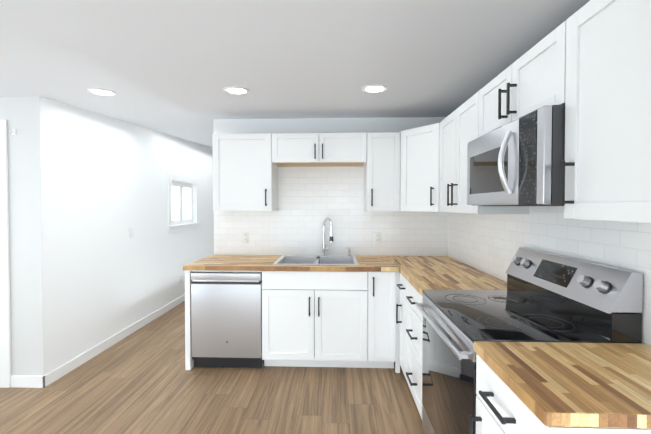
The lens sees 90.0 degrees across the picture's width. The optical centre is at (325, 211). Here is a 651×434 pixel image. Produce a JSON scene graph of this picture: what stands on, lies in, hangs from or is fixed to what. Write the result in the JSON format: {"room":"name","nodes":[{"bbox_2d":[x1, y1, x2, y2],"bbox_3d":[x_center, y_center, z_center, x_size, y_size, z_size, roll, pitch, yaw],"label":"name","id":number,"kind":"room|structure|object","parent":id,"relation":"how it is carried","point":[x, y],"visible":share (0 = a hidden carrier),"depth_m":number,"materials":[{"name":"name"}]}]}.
{"room":"kitchen","nodes":[
{"label":"kitchen","id":0,"kind":"room"},
{"bbox_2d":[0,96,43,375],"bbox_3d":[-3.362,0.007,2.641,2.289,2.750,0.120,0,1,2],"label":"wall","id":1,"kind":"structure","parent":0,"point":[21,115],"depth_m":2.55,"materials":[{"name":"white paint"}]},
{"bbox_2d":[0,119,10,387],"bbox_3d":[-2.994,0.324,2.565,1.030,2.120,0.018,0,1,2],"label":"door frame","id":2,"kind":"structure","parent":1,"relation":"attached to","point":[5,351],"depth_m":2.54,"materials":[{"name":"white paint"}]},
{"bbox_2d":[10,375,43,387],"bbox_3d":[-2.343,1.336,2.562,0.273,0.095,0.013,0,1,2],"label":"baseboard","id":3,"kind":"structure","parent":1,"relation":"attached to","point":[25,381],"depth_m":2.56,"materials":[{"name":"white paint"}]},
{"bbox_2d":[40,97,213,374],"bbox_3d":[-2.199,-0.030,4.867,0.120,2.750,4.649,0,1,2],"label":"wall","id":4,"kind":"structure","parent":0,"point":[103,191],"depth_m":3.26,"materials":[{"name":"white paint"}]},
{"bbox_2d":[43,294,184,387],"bbox_3d":[-2.135,1.298,4.821,0.013,0.095,4.543,0,1,2],"label":"baseboard","id":5,"kind":"structure","parent":4,"relation":"attached to","point":[54,375],"depth_m":3.20,"materials":[{"name":"white paint"}]},
{"bbox_2d":[129,227,133,237],"bbox_3d":[-2.174,0.235,3.655,0.013,0.116,0.072,0,1,2],"label":"light switch","id":6,"kind":"object","parent":4,"relation":"attached to","point":[131,232],"visible":1,"depth_m":3.65,"materials":[{"name":"white plastic"}]},
{"bbox_2d":[167,173,199,232],"bbox_3d":[-2.179,-0.126,4.920,0.153,0.810,1.000,0,1,2],"label":"window","id":7,"kind":"structure","parent":4,"relation":"in","point":[183,211],"depth_m":4.92,"materials":[{"name":"white glass"}]},
{"bbox_2d":[0,301,423,433],"bbox_3d":[-1.589,1.416,2.133,5.870,0.050,10.120,0,1,2],"label":"floor","id":8,"kind":"structure","parent":0,"point":[142,380],"depth_m":2.42,"materials":[{"name":"wood"}]},
{"bbox_2d":[191,272,262,367],"bbox_3d":[-0.852,0.947,3.111,0.613,0.852,0.600,0,1,2],"label":"dishwasher","id":9,"kind":"object","parent":8,"relation":"on","point":[226,319],"visible":0.88,"depth_m":2.82,"materials":[{"name":"grey metal"}]},
{"bbox_2d":[185,270,399,372],"bbox_3d":[-0.282,0.937,3.084,1.860,0.876,0.663,0,1,2],"label":"base cabinet","id":10,"kind":"object","parent":8,"relation":"on","point":[329,319],"visible":0.88,"depth_m":2.79,"materials":[{"name":"white wood"}]},
{"bbox_2d":[183,255,398,271],"bbox_3d":[-0.294,0.479,3.086,1.842,0.038,0.645,0,1,2],"label":"countertop","id":11,"kind":"structure","parent":10,"relation":"on","point":[266,262],"depth_m":2.81,"materials":[{"name":"brown wood"}]},
{"bbox_2d":[273,255,357,264],"bbox_3d":[-0.079,0.552,3.112,0.750,0.194,0.540,0,1,2],"label":"double-bowl sink","id":12,"kind":"object","parent":11,"relation":"in","point":[315,260],"visible":0.27,"depth_m":3.30,"materials":[{"name":"silver metal"}]},
{"bbox_2d":[321,217,333,255],"bbox_3d":[0.017,0.253,3.269,0.131,0.396,0.201,0,1,2],"label":"pull-down faucet","id":13,"kind":"object","parent":11,"relation":"on","point":[324,247],"visible":1,"depth_m":3.32,"materials":[{"name":"silver metal"}]},
{"bbox_2d":[396,273,422,418],"bbox_3d":[0.910,0.944,2.683,0.663,0.876,1.382,0,1,2],"label":"base cabinet","id":14,"kind":"object","parent":8,"relation":"on","point":[411,335],"visible":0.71,"depth_m":2.30,"materials":[{"name":"white wood"}]},
{"bbox_2d":[388,256,506,294],"bbox_3d":[0.928,0.486,2.674,0.628,0.038,1.384,0,1,2],"label":"countertop","id":15,"kind":"structure","parent":14,"relation":"on","point":[420,274],"depth_m":2.41,"materials":[{"name":"brown wood"}]},
{"bbox_2d":[415,247,642,433],"bbox_3d":[0.864,0.810,1.611,0.667,1.179,0.750,0,1,2],"label":"electric range","id":16,"kind":"object","parent":8,"relation":"on","point":[547,297],"visible":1,"depth_m":1.46,"materials":[{"name":"grey metal"}]},
{"bbox_2d":[469,354,650,433],"bbox_3d":[0.853,0.972,1.021,0.663,0.876,0.427,0,1,2],"label":"base cabinet","id":17,"kind":"object","parent":8,"relation":"on","point":[502,407],"visible":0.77,"depth_m":1.02,"materials":[{"name":"white wood"}]},
{"bbox_2d":[474,341,650,428],"bbox_3d":[0.870,0.514,1.014,0.628,0.038,0.428,0,1,2],"label":"countertop","id":18,"kind":"structure","parent":17,"relation":"on","point":[566,384],"depth_m":0.97,"materials":[{"name":"brown wood"}]},
{"bbox_2d":[0,0,589,147],"bbox_3d":[-1.589,-0.887,2.094,5.870,0.708,10.120,0,1,2],"label":"ceiling","id":19,"kind":"structure","parent":0,"point":[174,68],"depth_m":1.73,"materials":[{"name":"paint"}]},
{"bbox_2d":[87,88,116,95],"bbox_3d":[-1.648,-0.883,2.407,0.184,0.022,0.184,0,1,2],"label":"recessed light","id":20,"kind":"object","parent":19,"relation":"in","point":[100,91],"visible":1,"depth_m":2.39,"materials":[{"name":"white paint"}]},
{"bbox_2d":[223,86,249,94],"bbox_3d":[-0.648,-0.882,2.372,0.184,0.022,0.184,0,1,2],"label":"recessed light","id":21,"kind":"object","parent":19,"relation":"in","point":[236,90],"visible":1,"depth_m":2.36,"materials":[{"name":"white paint"}]},
{"bbox_2d":[362,84,387,92],"bbox_3d":[0.352,-0.881,2.338,0.184,0.022,0.184,0,1,2],"label":"recessed light","id":22,"kind":"object","parent":19,"relation":"in","point":[376,88],"visible":1,"depth_m":2.32,"materials":[{"name":"white paint"}]},
{"bbox_2d":[213,117,448,255],"bbox_3d":[0.048,-0.006,3.452,2.450,2.750,0.124,0,1,2],"label":"wall","id":23,"kind":"structure","parent":0,"point":[310,199],"depth_m":3.39,"materials":[{"name":"white tile"}]},
{"bbox_2d":[212,133,271,210],"bbox_3d":[-0.789,-0.378,3.255,0.570,0.740,0.320,0,1,2],"label":"upper cabinet","id":24,"kind":"object","parent":23,"relation":"attached to","point":[245,172],"depth_m":3.10,"materials":[{"name":"white wood"}]},
{"bbox_2d":[242,232,248,242],"bbox_3d":[-0.839,0.269,3.421,0.072,0.116,0.007,0,1,2],"label":"electrical outlet","id":25,"kind":"object","parent":23,"relation":"attached to","point":[245,237],"visible":1,"depth_m":3.42,"materials":[{"name":"white plastic"}]},
{"bbox_2d":[272,133,375,210],"bbox_3d":[-0.060,-0.378,3.230,1.012,0.740,0.320,0,1,2],"label":"upper cabinet","id":26,"kind":"object","parent":23,"relation":"attached to","point":[288,149],"depth_m":3.07,"materials":[{"name":"white wood"}]},
{"bbox_2d":[374,232,380,242],"bbox_3d":[0.541,0.270,3.373,0.072,0.116,0.007,0,1,2],"label":"electrical outlet","id":27,"kind":"object","parent":23,"relation":"attached to","point":[377,237],"visible":1,"depth_m":3.37,"materials":[{"name":"white plastic"}]},
{"bbox_2d":[376,132,399,210],"bbox_3d":[0.549,-0.377,3.209,0.312,0.740,0.320,0,1,2],"label":"upper cabinet","id":28,"kind":"object","parent":23,"relation":"attached to","point":[387,143],"depth_m":3.06,"materials":[{"name":"white wood"}]},
{"bbox_2d":[448,206,650,345],"bbox_3d":[1.282,0.018,2.010,0.124,2.750,10.120,0,1,2],"label":"wall","id":29,"kind":"structure","parent":0,"point":[490,244],"depth_m":1.75,"materials":[{"name":"white tile"}]},
{"bbox_2d":[400,123,438,211],"bbox_3d":[0.976,-0.374,3.026,0.565,0.740,0.657,0,1,2],"label":"upper cabinet","id":30,"kind":"object","parent":29,"relation":"attached to","point":[419,169],"visible":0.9,"depth_m":2.84,"materials":[{"name":"white wood"}]},
{"bbox_2d":[439,98,470,213],"bbox_3d":[1.082,-0.362,2.321,0.305,0.740,0.749,0,1,2],"label":"upper cabinet","id":31,"kind":"object","parent":29,"relation":"attached to","point":[455,130],"depth_m":2.33,"materials":[{"name":"white wood"}]},
{"bbox_2d":[471,26,558,213],"bbox_3d":[1.056,-0.350,1.578,0.305,0.740,0.861,0,1,2],"label":"upper cabinet","id":32,"kind":"object","parent":29,"relation":"attached to","point":[529,84],"depth_m":1.53,"materials":[{"name":"white wood"}]},
{"bbox_2d":[467,105,564,205],"bbox_3d":[0.986,-0.217,1.578,0.434,0.378,0.726,0,1,2],"label":"microwave","id":33,"kind":"object","parent":32,"relation":"attached to","point":[516,162],"visible":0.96,"depth_m":1.38,"materials":[{"name":"grey metal"}]},
{"bbox_2d":[559,0,650,222],"bbox_3d":[1.034,-0.339,0.958,0.305,0.740,0.501,0,1,2],"label":"upper cabinet","id":34,"kind":"object","parent":29,"relation":"attached to","point":[588,65],"depth_m":1.03,"materials":[{"name":"white wood"}]}
]}

